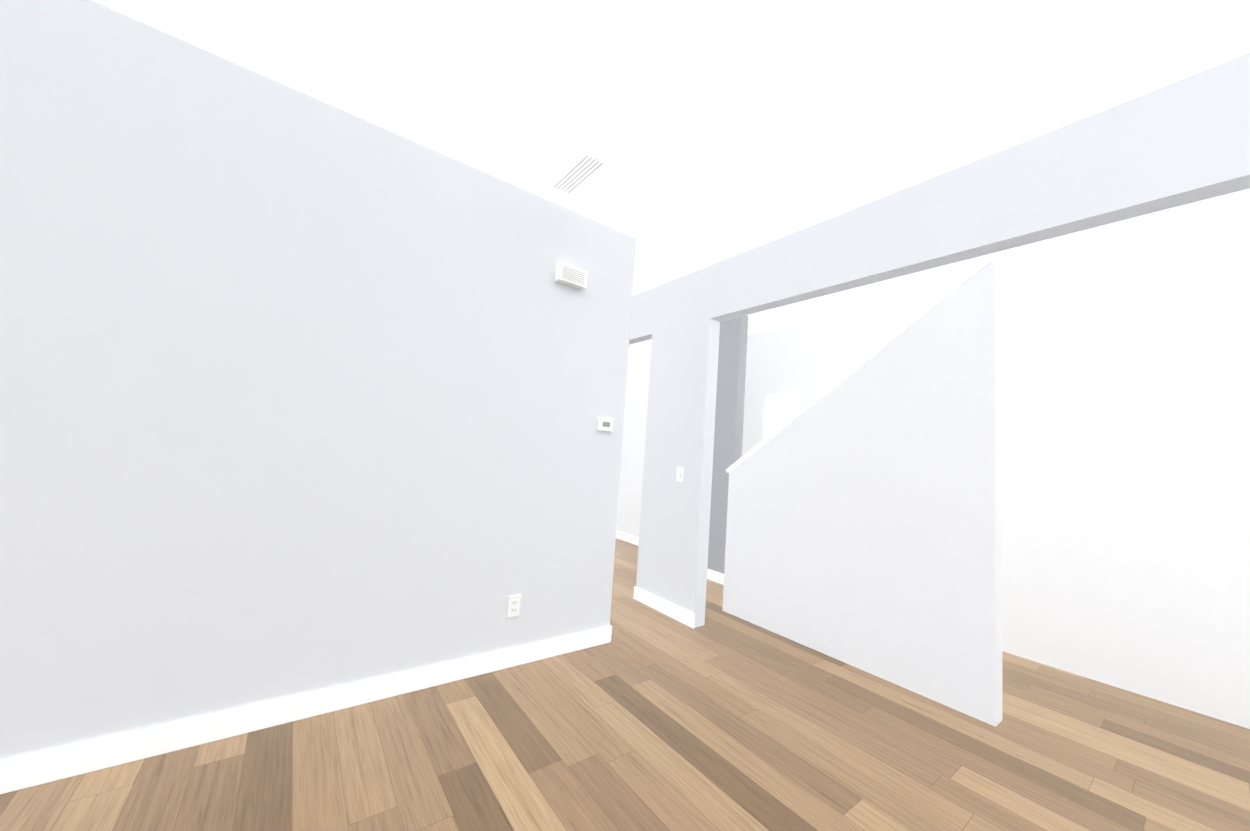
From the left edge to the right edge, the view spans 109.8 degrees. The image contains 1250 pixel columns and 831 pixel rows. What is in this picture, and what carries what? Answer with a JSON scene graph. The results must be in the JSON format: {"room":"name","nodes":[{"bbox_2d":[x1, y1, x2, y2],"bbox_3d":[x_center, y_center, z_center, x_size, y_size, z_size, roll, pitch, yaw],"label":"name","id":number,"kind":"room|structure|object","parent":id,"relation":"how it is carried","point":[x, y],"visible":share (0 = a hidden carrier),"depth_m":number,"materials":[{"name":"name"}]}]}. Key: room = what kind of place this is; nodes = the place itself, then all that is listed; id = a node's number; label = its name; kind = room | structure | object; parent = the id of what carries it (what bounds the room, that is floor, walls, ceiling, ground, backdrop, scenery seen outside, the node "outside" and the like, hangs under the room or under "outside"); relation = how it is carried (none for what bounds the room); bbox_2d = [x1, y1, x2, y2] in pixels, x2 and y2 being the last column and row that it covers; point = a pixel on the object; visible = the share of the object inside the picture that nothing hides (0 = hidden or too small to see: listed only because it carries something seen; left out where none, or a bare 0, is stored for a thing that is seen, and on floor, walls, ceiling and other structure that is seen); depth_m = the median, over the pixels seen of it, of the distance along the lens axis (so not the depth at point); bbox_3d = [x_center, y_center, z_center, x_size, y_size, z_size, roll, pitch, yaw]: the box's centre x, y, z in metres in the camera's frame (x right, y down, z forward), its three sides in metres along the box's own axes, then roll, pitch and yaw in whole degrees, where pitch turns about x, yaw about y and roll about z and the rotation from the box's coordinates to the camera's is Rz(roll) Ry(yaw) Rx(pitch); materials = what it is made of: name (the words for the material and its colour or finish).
{"room":"empty living room","nodes":[
{"label":"empty living room","id":0,"kind":"room"},
{"bbox_2d":[0,0,635,760],"bbox_3d":[-3.160,-0.280,0.778,7.800,2.800,0.120,7,-6,-36],"label":"wall","id":1,"kind":"structure","parent":0,"point":[300,392],"depth_m":1.89,"materials":[{"name":"white paint"}]},
{"bbox_2d":[0,626,609,793],"bbox_3d":[-3.212,1.058,0.615,7.800,0.105,0.012,7,-6,-36],"label":"baseboard","id":2,"kind":"structure","parent":1,"relation":"attached to","point":[23,772],"depth_m":1.84,"materials":[{"name":"white wood"}]},
{"bbox_2d":[507,595,520,617],"bbox_3d":[-0.641,1.102,2.541,0.075,0.118,0.010,7,-6,-36],"label":"outlet","id":3,"kind":"object","parent":1,"relation":"attached to","point":[513,608],"visible":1,"depth_m":2.54,"materials":[{"name":"white plastic"}]},
{"bbox_2d":[555,262,587,289],"bbox_3d":[-0.340,-0.888,2.801,0.200,0.110,0.052,7,-6,-36],"label":"door chime","id":4,"kind":"object","parent":1,"relation":"attached to","point":[570,275],"visible":1,"depth_m":2.77,"materials":[{"name":"white plastic"}]},
{"bbox_2d":[597,418,612,431],"bbox_3d":[-0.131,0.064,2.946,0.110,0.080,0.024,7,-6,-36],"label":"thermostat","id":5,"kind":"object","parent":1,"relation":"attached to","point":[605,424],"visible":0.96,"depth_m":2.93,"materials":[{"name":"white plastic"}]},
{"bbox_2d":[0,538,1249,830],"bbox_3d":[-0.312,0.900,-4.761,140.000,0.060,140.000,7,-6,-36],"label":"floor","id":6,"kind":"structure","parent":0,"point":[646,718],"depth_m":1.87,"materials":[{"name":"brown wood"}]},
{"bbox_2d":[616,345,650,537],"bbox_3d":[-0.061,0.415,6.692,0.120,2.800,3.000,7,-6,-36],"label":"wall","id":7,"kind":"structure","parent":0,"point":[633,451],"depth_m":6.34,"materials":[{"name":"white paint"}]},
{"bbox_2d":[616,531,638,545],"bbox_3d":[-0.206,1.748,6.543,0.012,0.105,3.000,7,-6,-36],"label":"baseboard","id":8,"kind":"structure","parent":7,"relation":"attached to","point":[627,538],"depth_m":6.21,"materials":[{"name":"white wood"}]},
{"bbox_2d":[92,0,1249,349],"bbox_3d":[-0.213,-1.534,0.575,12.000,0.060,12.700,7,-6,-36],"label":"ceiling","id":9,"kind":"structure","parent":0,"point":[716,130],"depth_m":1.84,"materials":[{"name":"white paint"}]},
{"bbox_2d":[548,149,609,196],"bbox_3d":[-0.268,-1.347,2.466,0.140,0.010,0.440,7,-6,-36],"label":"ceiling vent","id":10,"kind":"object","parent":9,"relation":"in","point":[580,170],"visible":1,"depth_m":2.44,"materials":[{"name":"white metal"}]},
{"bbox_2d":[707,315,747,573],"bbox_3d":[0.887,0.336,4.930,0.120,2.800,0.960,7,-6,-36],"label":"wall","id":11,"kind":"structure","parent":0,"point":[729,411],"depth_m":4.62,"materials":[{"name":"grey paint"}]},
{"bbox_2d":[707,569,723,584],"bbox_3d":[0.746,1.668,4.776,0.012,0.105,0.973,7,-6,-36],"label":"baseboard","id":12,"kind":"structure","parent":11,"relation":"attached to","point":[715,576],"depth_m":4.52,"materials":[{"name":"white wood"}]},
{"bbox_2d":[722,255,1001,726],"bbox_3d":[1.482,0.376,3.117,0.150,2.506,1.828,7,-6,-36],"label":"wall","id":13,"kind":"structure","parent":0,"point":[864,521],"depth_m":2.71,"materials":[{"name":"white paint"}]},
{"bbox_2d":[629,53,1249,627],"bbox_3d":[0.106,0.218,4.148,0.120,2.800,7.280,7,-6,-36],"label":"wall","id":14,"kind":"structure","parent":0,"point":[1181,143],"depth_m":2.35,"materials":[{"name":"white paint"}]},
{"bbox_2d":[633,586,694,628],"bbox_3d":[0.297,1.538,3.551,0.012,0.105,0.726,7,-6,-36],"label":"baseboard","id":15,"kind":"structure","parent":14,"relation":"attached to","point":[679,614],"depth_m":3.51,"materials":[{"name":"white wood"}]},
{"bbox_2d":[676,467,683,481],"bbox_3d":[0.439,0.473,3.540,0.016,0.118,0.075,7,-6,-36],"label":"light switch","id":16,"kind":"object","parent":14,"relation":"attached to","point":[679,474],"visible":1,"depth_m":3.54,"materials":[{"name":"white plastic"}]},
{"bbox_2d":[742,230,1249,728],"bbox_3d":[2.441,0.367,4.019,0.120,2.800,4.280,7,-6,-36],"label":"wall","id":17,"kind":"structure","parent":0,"point":[1124,472],"depth_m":2.85,"materials":[{"name":"white paint"}]},
{"bbox_2d":[763,394,797,438],"bbox_3d":[1.731,0.019,4.910,0.021,0.500,0.420,7,-6,-36],"label":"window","id":18,"kind":"structure","parent":17,"relation":"in","point":[779,410],"depth_m":4.93,"materials":[{"name":"white"}]}
]}

